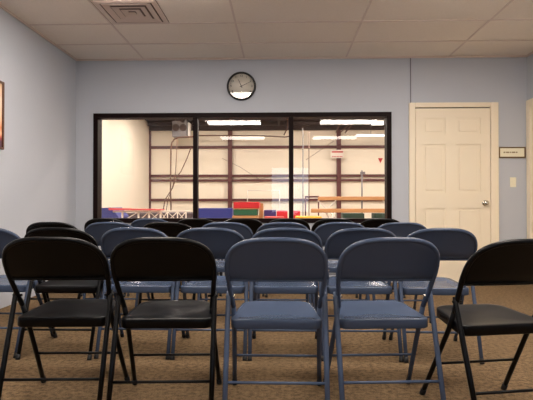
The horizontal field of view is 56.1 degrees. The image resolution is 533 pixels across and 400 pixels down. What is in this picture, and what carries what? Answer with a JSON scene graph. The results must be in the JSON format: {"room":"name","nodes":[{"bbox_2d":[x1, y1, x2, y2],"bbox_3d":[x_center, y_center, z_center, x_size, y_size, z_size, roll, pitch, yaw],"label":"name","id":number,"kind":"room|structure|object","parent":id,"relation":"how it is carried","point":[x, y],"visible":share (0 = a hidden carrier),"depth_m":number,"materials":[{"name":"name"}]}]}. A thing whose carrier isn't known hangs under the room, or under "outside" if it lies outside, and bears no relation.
{"room":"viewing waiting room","nodes":[
{"label":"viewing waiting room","id":0,"kind":"room"},
{"bbox_2d":[0,8,75,308],"bbox_3d":[-2.497,-0.431,1.887,0.120,2.740,8.620,0,-1,2],"label":"wall","id":1,"kind":"structure","parent":0,"point":[38,156],"depth_m":5.05,"materials":[{"name":"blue paint"}]},
{"bbox_2d":[0,81,4,149],"bbox_3d":[-2.358,-0.753,4.160,0.025,0.603,0.605,0,-1,2],"label":"framed picture","id":2,"kind":"object","parent":1,"relation":"attached to","point":[2,84],"visible":1,"depth_m":4.44,"materials":[{"name":"brown wood"}]},
{"bbox_2d":[0,83,1,146],"bbox_3d":[-2.365,-0.753,4.160,0.012,0.563,0.565,0,-1,2],"label":"print","id":3,"kind":"object","parent":2,"relation":"attached to","point":[0,83],"depth_m":4.42},
{"bbox_2d":[0,4,532,60],"bbox_3d":[0.263,-1.744,1.761,5.405,0.018,8.500,0,-1,2],"label":"trim","id":4,"kind":"structure","parent":1,"relation":"attached to","point":[1,6],"depth_m":5.97,"materials":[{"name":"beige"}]},
{"bbox_2d":[102,120,148,212],"bbox_3d":[-6.216,-1.447,15.762,0.100,5.050,18.880,0,-1,2],"label":"wall","id":5,"kind":"structure","parent":0,"point":[125,143],"depth_m":21.43,"materials":[{"name":"beige paint"}]},
{"bbox_2d":[145,119,383,121],"bbox_3d":[1.640,-4.025,15.560,15.620,0.100,18.880,0,-1,2],"label":"ceiling","id":6,"kind":"structure","parent":0,"point":[191,120],"depth_m":24.44,"materials":[{"name":"black"}]},
{"bbox_2d":[172,120,190,137],"bbox_3d":[-4.027,-3.431,23.745,0.830,0.923,0.535,0,-1,2],"label":"heater","id":7,"kind":"object","parent":6,"relation":"hanging from","point":[179,128],"visible":0.88,"depth_m":23.51,"materials":[{"name":"grey metal"}]},
{"bbox_2d":[147,121,370,125],"bbox_3d":[1.893,-3.722,24.294,15.420,0.170,0.200,0,-1,2],"label":"framing","id":8,"kind":"object","parent":6,"relation":"attached to","point":[265,123],"visible":0.64,"depth_m":24.25,"materials":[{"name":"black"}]},
{"bbox_2d":[356,134,383,135],"bbox_3d":[4.863,-3.436,23.304,1.388,0.921,0.200,0,-1,2],"label":"light","id":9,"kind":"object","parent":6,"relation":"hanging from","point":[356,134],"visible":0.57,"depth_m":23.21,"materials":[{"name":"white plastic"}]},
{"bbox_2d":[371,119,383,124],"bbox_3d":[4.866,-3.599,21.905,0.543,0.624,0.200,0,-1,2],"label":"light","id":10,"kind":"object","parent":6,"relation":"hanging from","point":[374,122],"visible":0.88,"depth_m":21.82,"materials":[{"name":"white plastic"}]},
{"bbox_3d":[0.922,-3.487,23.949,0.224,0.779,0.060,0,-1,2],"label":"conduit","id":11,"kind":"object","parent":6,"relation":"attached to","visible":0},
{"bbox_2d":[199,135,288,137],"bbox_3d":[-1.086,-3.067,24.073,4.628,0.146,0.060,0,-1,2],"label":"conduit","id":12,"kind":"object","parent":11,"relation":"attached to","point":[199,135],"visible":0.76,"depth_m":24.04,"materials":[{"name":"brown"}]},
{"bbox_2d":[0,281,532,399],"bbox_3d":[0.263,0.962,1.734,5.405,0.050,8.500,0,-1,2],"label":"floor","id":13,"kind":"structure","parent":0,"point":[488,376],"depth_m":2.92,"materials":[{"name":"carpet"}]},
{"bbox_2d":[0,228,52,357],"bbox_3d":[-1.716,0.562,3.263,0.459,0.792,0.524,0,-1,2],"label":"folding chair","id":14,"kind":"object","parent":13,"relation":"on","point":[6,236],"visible":0.39,"depth_m":3.16,"materials":[{"name":"blue paint"}]},
{"bbox_2d":[24,222,95,301],"bbox_3d":[-1.718,0.572,4.209,0.463,0.792,0.524,0,-1,2],"label":"folding chair","id":15,"kind":"object","parent":13,"relation":"on","point":[38,224],"visible":0.21,"depth_m":3.98,"materials":[{"name":"black paint"}]},
{"bbox_2d":[0,237,129,399],"bbox_3d":[-0.935,0.553,2.355,0.463,0.792,0.524,0,-1,-1],"label":"folding chair","id":16,"kind":"object","parent":13,"relation":"on","point":[27,258],"visible":1,"depth_m":2.21,"materials":[{"name":"black paint"}]},
{"bbox_2d":[15,227,118,359],"bbox_3d":[-1.257,0.562,3.220,0.463,0.792,0.524,0,-1,2],"label":"folding chair","id":17,"kind":"object","parent":13,"relation":"on","point":[51,286],"visible":0.55,"depth_m":3.08,"materials":[{"name":"black paint"}]},
{"bbox_2d":[81,218,125,295],"bbox_3d":[-1.636,0.582,5.277,0.463,0.792,0.524,0,-1,2],"label":"folding chair","id":18,"kind":"object","parent":13,"relation":"on","point":[91,221],"visible":0.23,"depth_m":5.04,"materials":[{"name":"black paint"}]},
{"bbox_2d":[83,222,149,306],"bbox_3d":[-1.250,0.572,4.215,0.459,0.792,0.524,0,-1,2],"label":"folding chair","id":19,"kind":"object","parent":13,"relation":"on","point":[96,230],"visible":0.25,"depth_m":4.01,"materials":[{"name":"blue paint"}]},
{"bbox_2d":[94,227,185,358],"bbox_3d":[-0.796,0.562,3.237,0.459,0.792,0.524,0,-1,2],"label":"folding chair","id":20,"kind":"object","parent":13,"relation":"on","point":[110,239],"visible":0.42,"depth_m":3.08,"materials":[{"name":"blue paint"}]},
{"bbox_2d":[127,218,180,296],"bbox_3d":[-1.169,0.582,5.263,0.459,0.792,0.524,0,-1,2],"label":"folding chair","id":21,"kind":"object","parent":13,"relation":"on","point":[142,222],"visible":0.23,"depth_m":5.03,"materials":[{"name":"blue paint"}]},
{"bbox_2d":[106,237,221,399],"bbox_3d":[-0.453,0.553,2.326,0.463,0.792,0.524,0,-1,-1],"label":"folding chair","id":22,"kind":"object","parent":13,"relation":"on","point":[143,258],"visible":1,"depth_m":2.18,"materials":[{"name":"black paint"}]},
{"bbox_2d":[138,222,201,304],"bbox_3d":[-0.787,0.571,4.172,0.463,0.792,0.524,0,-1,2],"label":"folding chair","id":23,"kind":"object","parent":13,"relation":"on","point":[171,229],"visible":0.23,"depth_m":3.96,"materials":[{"name":"black paint"}]},
{"bbox_2d":[178,218,219,296],"bbox_3d":[-0.705,0.582,5.250,0.463,0.792,0.524,0,-1,2],"label":"folding chair","id":24,"kind":"object","parent":13,"relation":"on","point":[192,222],"visible":0.22,"depth_m":5.02,"materials":[{"name":"black paint"}]},
{"bbox_2d":[170,227,248,360],"bbox_3d":[-0.337,0.562,3.213,0.459,0.792,0.524,0,-1,2],"label":"folding chair","id":25,"kind":"object","parent":13,"relation":"on","point":[219,241],"visible":0.55,"depth_m":3.02,"materials":[{"name":"blue paint"}]},
{"bbox_2d":[197,222,253,301],"bbox_3d":[-0.323,0.571,4.188,0.459,0.792,0.524,0,-1,2],"label":"folding chair","id":26,"kind":"object","parent":13,"relation":"on","point":[244,230],"visible":0.27,"depth_m":3.98,"materials":[{"name":"blue paint"}]},
{"bbox_2d":[219,218,264,296],"bbox_3d":[-0.240,0.582,5.286,0.463,0.792,0.524,0,-1,2],"label":"folding chair","id":27,"kind":"object","parent":13,"relation":"on","point":[253,224],"visible":0.22,"depth_m":5.06,"materials":[{"name":"blue painted steel"},{"name":"black rubber"}]},
{"bbox_2d":[222,237,329,399],"bbox_3d":[0.046,0.553,2.312,0.459,0.792,0.524,0,-1,2],"label":"folding chair","id":28,"kind":"object","parent":13,"relation":"on","point":[263,259],"visible":1,"depth_m":2.17,"materials":[{"name":"blue paint"}]},
{"bbox_2d":[256,222,311,303],"bbox_3d":[0.137,0.571,4.175,0.459,0.792,0.524,0,-1,2],"label":"folding chair","id":29,"kind":"object","parent":13,"relation":"on","point":[272,224],"visible":0.27,"depth_m":3.95,"materials":[{"name":"blue paint"}]},
{"bbox_2d":[247,228,323,360],"bbox_3d":[0.123,0.561,3.200,0.459,0.792,0.524,0,-1,2],"label":"folding chair","id":30,"kind":"object","parent":13,"relation":"on","point":[255,288],"visible":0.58,"depth_m":3.08,"materials":[{"name":"blue paint"}]},
{"bbox_2d":[265,218,310,296],"bbox_3d":[0.223,0.582,5.223,0.463,0.792,0.524,0,-1,2],"label":"folding chair","id":31,"kind":"object","parent":13,"relation":"on","point":[300,221],"visible":0.18,"depth_m":4.99,"materials":[{"name":"black paint"}]},
{"bbox_2d":[311,218,357,297],"bbox_3d":[0.686,0.582,5.210,0.463,0.792,0.524,0,-1,2],"label":"folding chair","id":32,"kind":"object","parent":13,"relation":"on","point":[323,221],"visible":0.22,"depth_m":4.98,"materials":[{"name":"black paint"}]},
{"bbox_2d":[312,222,369,307],"bbox_3d":[0.597,0.571,4.162,0.459,0.792,0.524,0,-1,2],"label":"folding chair","id":33,"kind":"object","parent":13,"relation":"on","point":[323,231],"visible":0.3,"depth_m":3.96,"materials":[{"name":"blue paint"}]},
{"bbox_2d":[324,228,403,361],"bbox_3d":[0.583,0.561,3.187,0.459,0.792,0.524,0,-1,2],"label":"folding chair","id":34,"kind":"object","parent":13,"relation":"on","point":[337,242],"visible":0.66,"depth_m":3.03,"materials":[{"name":"blue paint"}]},
{"bbox_2d":[361,218,404,297],"bbox_3d":[1.151,0.582,5.196,0.463,0.792,0.524,0,-1,2],"label":"folding chair","id":35,"kind":"object","parent":13,"relation":"on","point":[371,223],"visible":0.25,"depth_m":4.97,"materials":[{"name":"black paint"}]},
{"bbox_2d":[323,237,445,399],"bbox_3d":[0.525,0.553,2.323,0.459,0.792,0.524,0,-1,-2],"label":"folding chair","id":36,"kind":"object","parent":13,"relation":"on","point":[380,259],"visible":0.98,"depth_m":2.18,"materials":[{"name":"blue paint"}]},
{"bbox_2d":[365,222,430,322],"bbox_3d":[1.074,0.571,4.148,0.459,0.792,0.524,0,-1,2],"label":"folding chair","id":37,"kind":"object","parent":13,"relation":"on","point":[400,229],"visible":0.23,"depth_m":3.93,"materials":[{"name":"blue paint"}]},
{"bbox_2d":[389,228,483,363],"bbox_3d":[1.046,0.561,3.153,0.459,0.792,0.524,0,-1,4],"label":"folding chair","id":38,"kind":"object","parent":13,"relation":"on","point":[452,244],"visible":0.62,"depth_m":2.98,"materials":[{"name":"blue paint"}]},
{"bbox_2d":[419,239,532,399],"bbox_3d":[1.009,0.552,2.221,0.463,0.792,0.524,0,-1,-9],"label":"folding chair","id":39,"kind":"object","parent":13,"relation":"on","point":[505,262],"visible":1,"depth_m":2.09,"materials":[{"name":"black paint"}]},
{"bbox_2d":[0,0,532,58],"bbox_3d":[0.263,-1.778,1.761,5.405,0.050,8.500,0,-1,2],"label":"ceiling","id":40,"kind":"structure","parent":0,"point":[29,11],"depth_m":4.99,"materials":[{"name":"tile"}]},
{"bbox_2d":[92,0,168,23],"bbox_3d":[-1.224,-1.713,4.575,0.550,0.022,0.550,0,-1,2],"label":"ceiling vent","id":41,"kind":"object","parent":40,"relation":"in","point":[116,11],"visible":1,"depth_m":4.54,"materials":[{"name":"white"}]},
{"bbox_2d":[29,0,532,58],"bbox_3d":[0.263,-1.750,1.761,5.405,0.008,8.500,0,-1,2],"label":"grid","id":42,"kind":"object","parent":40,"relation":"attached to","point":[89,1],"visible":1,"depth_m":4.89,"materials":[{"name":"white metal"}]},
{"bbox_2d":[151,130,384,217],"bbox_3d":[1.915,-1.355,25.020,15.620,5.050,0.100,0,-1,2],"label":"wall","id":43,"kind":"structure","parent":0,"point":[254,161],"depth_m":25.02,"materials":[{"name":"beige paint"}]},
{"bbox_2d":[151,145,383,148],"bbox_3d":[1.956,-2.641,24.901,15.530,0.130,0.120,0,-1,2],"label":"framing","id":44,"kind":"object","parent":43,"relation":"attached to","point":[312,146],"visible":0.64,"depth_m":24.91,"materials":[{"name":"red metal"}]},
{"bbox_2d":[151,179,384,181],"bbox_3d":[1.956,-0.981,24.885,15.530,0.120,0.120,0,-1,2],"label":"framing","id":45,"kind":"object","parent":43,"relation":"attached to","point":[152,180],"visible":0.64,"depth_m":24.89,"materials":[{"name":"red metal"}]},
{"bbox_2d":[151,174,384,176],"bbox_3d":[1.956,-1.211,24.887,15.530,0.120,0.120,0,-1,2],"label":"framing","id":46,"kind":"object","parent":43,"relation":"attached to","point":[243,175],"visible":0.64,"depth_m":24.86,"materials":[{"name":"red metal"}]},
{"bbox_2d":[151,199,384,200],"bbox_3d":[1.956,-0.001,24.875,15.530,0.130,0.120,0,-1,2],"label":"framing","id":47,"kind":"object","parent":43,"relation":"attached to","point":[151,199],"visible":0.36,"depth_m":24.89,"materials":[{"name":"red metal"}]},
{"bbox_2d":[76,57,526,281],"bbox_3d":[0.388,-0.390,6.056,5.405,2.740,0.120,0,-1,2],"label":"wall","id":48,"kind":"structure","parent":0,"point":[282,85],"depth_m":6.00,"materials":[{"name":"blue paint"}]},
{"bbox_2d":[227,72,255,100],"bbox_3d":[-0.302,-1.368,6.007,0.352,0.352,0.036,0,-1,2],"label":"wall clock","id":49,"kind":"object","parent":48,"relation":"attached to","point":[241,86],"visible":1,"depth_m":6.01,"materials":[{"name":"black"}]},
{"bbox_2d":[93,112,391,222],"bbox_3d":[-0.302,-0.386,6.073,3.589,1.326,0.145,0,-1,2],"label":"window","id":50,"kind":"structure","parent":48,"relation":"in","point":[387,116],"depth_m":6.03,"materials":[{"name":"brown metal"}]},
{"bbox_2d":[410,58,410,102],"bbox_3d":[1.718,-1.422,5.964,0.012,0.540,0.007,0,-1,2],"label":"trim","id":51,"kind":"structure","parent":48,"relation":"attached to","point":[410,58],"depth_m":5.96,"materials":[{"name":"grey"}]},
{"bbox_2d":[409,102,498,281],"bbox_3d":[2.216,-0.088,5.894,1.046,2.134,0.091,0,-1,2],"label":"door","id":52,"kind":"structure","parent":48,"relation":"in","point":[454,146],"depth_m":5.92,"materials":[{"name":"beige paint"}]},
{"bbox_2d":[499,147,525,157],"bbox_3d":[2.905,-0.562,5.914,0.312,0.130,0.020,0,-1,2],"label":"wall plaque","id":53,"kind":"object","parent":48,"relation":"attached to","point":[504,152],"visible":1,"depth_m":5.91,"materials":[{"name":"brown metal"}]},
{"bbox_2d":[510,177,515,186],"bbox_3d":[2.917,-0.211,5.914,0.072,0.116,0.012,0,-1,2],"label":"light switch","id":54,"kind":"object","parent":48,"relation":"attached to","point":[512,179],"visible":1,"depth_m":5.91,"materials":[{"name":"beige plastic"}]},
{"bbox_2d":[335,124,351,132],"bbox_3d":[3.671,-3.399,23.739,0.806,0.463,0.052,0,-1,2],"label":"framing","id":55,"kind":"object","parent":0,"point":[339,124],"visible":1,"depth_m":23.72,"materials":[{"name":"brown"}]},
{"bbox_2d":[527,54,532,99],"bbox_3d":[3.026,-0.433,1.728,0.120,2.740,8.620,0,-1,2],"label":"wall","id":56,"kind":"structure","parent":0,"point":[529,58],"depth_m":5.84,"materials":[{"name":"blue paint"}]},
{"bbox_2d":[526,98,532,238],"bbox_3d":[3.061,-0.103,5.354,0.020,2.153,1.098,0,-1,2],"label":"door","id":57,"kind":"structure","parent":56,"relation":"in","point":[529,103],"depth_m":5.83,"materials":[{"name":"beige paint"}]},
{"bbox_3d":[1.640,1.100,15.509,15.620,0.050,18.880,0,-1,2],"label":"floor","id":58,"kind":"structure","parent":0,"visible":0},
{"bbox_2d":[102,207,128,217],"bbox_3d":[-4.161,0.628,13.571,0.610,0.855,0.900,0,-1,2],"label":"mat","id":59,"kind":"object","parent":58,"relation":"on","point":[106,213],"visible":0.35,"depth_m":13.13,"materials":[{"name":"blue plastic"}]},
{"bbox_2d":[109,208,190,217],"bbox_3d":[-2.897,0.624,12.584,2.038,0.843,0.400,0,-1,2],"label":"rail","id":60,"kind":"object","parent":58,"relation":"on","point":[148,211],"visible":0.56,"depth_m":12.46,"materials":[{"name":"white metal"}]},
{"bbox_2d":[149,126,150,208],"bbox_3d":[-5.850,-1.354,25.125,0.090,5.050,0.100,0,-1,2],"label":"framing","id":61,"kind":"object","parent":58,"relation":"on","point":[149,126],"visible":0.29,"depth_m":25.07,"materials":[{"name":"red metal"}]},
{"bbox_2d":[127,212,192,217],"bbox_3d":[-3.384,0.756,16.848,2.200,0.666,2.500,0,-1,2],"label":"truss","id":62,"kind":"object","parent":58,"relation":"on","point":[189,214],"visible":0.24,"depth_m":15.61,"materials":[{"name":"grey metal"}]},
{"bbox_2d":[166,138,177,209],"bbox_3d":[-4.205,-0.793,22.140,0.526,3.868,0.036,0,-1,2],"label":"rope","id":63,"kind":"object","parent":58,"relation":"on","point":[177,138],"visible":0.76,"depth_m":22.13,"materials":[{"name":"brown"}]},
{"bbox_2d":[163,147,191,208],"bbox_3d":[-4.034,-0.618,22.534,1.315,3.526,0.048,0,-1,2],"label":"rope","id":64,"kind":"object","parent":58,"relation":"on","point":[190,147],"visible":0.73,"depth_m":22.52,"materials":[{"name":"brown"}]},
{"bbox_2d":[170,136,192,209],"bbox_3d":[-3.880,-0.899,22.932,1.119,4.080,0.070,0,-1,2],"label":"conduit","id":65,"kind":"object","parent":58,"relation":"on","point":[181,136],"visible":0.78,"depth_m":22.93,"materials":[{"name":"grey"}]},
{"bbox_2d":[199,208,233,217],"bbox_3d":[-1.645,0.678,16.649,1.112,0.818,1.200,0,-1,2],"label":"mat","id":66,"kind":"object","parent":58,"relation":"on","point":[203,212],"visible":0.24,"depth_m":16.05,"materials":[{"name":"blue plastic"}]},
{"bbox_2d":[228,130,231,207],"bbox_3d":[-1.818,-1.355,24.953,0.200,5.050,0.250,0,-1,2],"label":"framing","id":67,"kind":"object","parent":58,"relation":"on","point":[229,131],"visible":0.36,"depth_m":24.83,"materials":[{"name":"red metal"}]},
{"bbox_2d":[232,202,259,217],"bbox_3d":[-0.571,0.563,14.468,0.756,1.004,0.900,0,-1,2],"label":"block","id":68,"kind":"object","parent":58,"relation":"on","point":[241,209],"visible":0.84,"depth_m":14.02,"materials":[{"name":"red plastic"}]},
{"bbox_2d":[259,203,263,217],"bbox_3d":[-0.158,0.586,15.256,0.120,0.974,0.500,0,-1,2],"label":"foam block","id":69,"kind":"object","parent":58,"relation":"on","point":[261,210],"visible":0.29,"depth_m":15.01,"materials":[{"name":"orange fabric"}]},
{"bbox_2d":[247,190,279,209],"bbox_3d":[-0.106,0.373,17.508,1.157,1.444,0.036,0,-1,2],"label":"frame","id":70,"kind":"object","parent":58,"relation":"on","point":[247,190],"visible":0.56,"depth_m":17.49,"materials":[{"name":"white metal"}]},
{"bbox_2d":[264,210,275,216],"bbox_3d":[0.114,0.688,15.297,0.360,0.770,0.600,0,-1,2],"label":"foam block","id":71,"kind":"object","parent":58,"relation":"on","point":[266,212],"visible":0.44,"depth_m":15.00,"materials":[{"name":"blue plastic"}]},
{"bbox_2d":[264,216,283,217],"bbox_3d":[0.222,0.770,14.493,0.568,0.591,0.600,0,-1,2],"label":"mat","id":72,"kind":"object","parent":58,"relation":"on","point":[265,216],"visible":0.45,"depth_m":14.21,"materials":[{"name":"red plastic"}]},
{"bbox_2d":[277,210,287,217],"bbox_3d":[0.476,0.697,15.286,0.330,0.752,0.600,0,-1,2],"label":"foam block","id":73,"kind":"object","parent":58,"relation":"on","point":[284,213],"visible":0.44,"depth_m":14.99,"materials":[{"name":"red plastic"}]},
{"bbox_2d":[293,211,299,217],"bbox_3d":[0.922,0.700,15.274,0.192,0.746,0.600,0,-1,2],"label":"foam block","id":74,"kind":"object","parent":58,"relation":"on","point":[295,213],"visible":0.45,"depth_m":14.98,"materials":[{"name":"red plastic"}]},
{"bbox_2d":[302,128,303,215],"bbox_3d":[1.458,-0.620,19.973,0.040,4.520,0.040,0,-1,2],"label":"pole","id":75,"kind":"object","parent":58,"relation":"on","point":[302,128],"visible":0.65,"depth_m":19.98,"materials":[{"name":"grey metal"}]},
{"bbox_2d":[295,216,321,217],"bbox_3d":[1.148,0.750,13.766,0.694,0.614,0.800,0,-1,2],"label":"mat","id":76,"kind":"object","parent":58,"relation":"on","point":[295,216],"visible":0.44,"depth_m":13.38,"materials":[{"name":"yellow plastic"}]},
{"bbox_2d":[305,196,318,215],"bbox_3d":[1.861,0.479,20.451,0.591,1.291,0.070,0,-1,2],"label":"bar","id":77,"kind":"object","parent":58,"relation":"on","point":[305,196],"visible":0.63,"depth_m":20.43,"materials":[{"name":"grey metal"}]},
{"bbox_2d":[336,130,340,217],"bbox_3d":[3.583,-1.357,24.796,0.200,5.050,0.250,0,-1,2],"label":"framing","id":78,"kind":"object","parent":58,"relation":"on","point":[338,134],"visible":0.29,"depth_m":24.67,"materials":[{"name":"red metal"}]},
{"bbox_2d":[150,125,383,130],"bbox_3d":[1.905,-3.582,24.692,15.420,0.247,0.200,0,-1,2],"label":"framing","id":79,"kind":"object","parent":78,"relation":"attached to","point":[299,127],"visible":0.5,"depth_m":24.63,"materials":[{"name":"black metal"}]},
{"bbox_2d":[331,150,343,157],"bbox_3d":[3.489,-2.266,24.615,0.608,0.410,0.036,0,-1,2],"label":"sign","id":80,"kind":"object","parent":78,"relation":"attached to","point":[334,153],"visible":1,"depth_m":24.60,"materials":[{"name":"white metal"}]},
{"bbox_2d":[311,209,384,217],"bbox_3d":[2.757,0.671,14.920,2.850,0.827,0.126,0,-1,2],"label":"beam","id":81,"kind":"structure","parent":58,"relation":"on","point":[334,211],"depth_m":14.88,"materials":[{"name":"orange wood"}]},
{"bbox_2d":[318,197,384,217],"bbox_3d":[3.422,0.499,18.404,3.941,1.251,0.126,0,-1,2],"label":"beam","id":82,"kind":"structure","parent":58,"relation":"on","point":[319,198],"depth_m":18.37,"materials":[{"name":"orange wood"}]},
{"bbox_2d":[341,213,363,217],"bbox_3d":[2.961,0.772,17.215,0.724,0.641,0.600,0,-1,2],"label":"mat","id":83,"kind":"object","parent":58,"relation":"on","point":[343,215],"visible":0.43,"depth_m":16.92,"materials":[{"name":"green plastic"}]},
{"bbox_2d":[360,170,364,208],"bbox_3d":[3.713,-0.016,19.302,0.177,2.259,0.100,0,-1,2],"label":"post","id":84,"kind":"object","parent":58,"relation":"on","point":[361,172],"visible":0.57,"depth_m":19.28,"materials":[{"name":"grey metal"}]},
{"bbox_2d":[371,213,384,217],"bbox_3d":[3.920,0.771,17.187,0.520,0.641,0.600,0,-1,2],"label":"mat","id":85,"kind":"object","parent":58,"relation":"on","point":[373,215],"visible":0.24,"depth_m":16.89,"materials":[{"name":"green plastic"}]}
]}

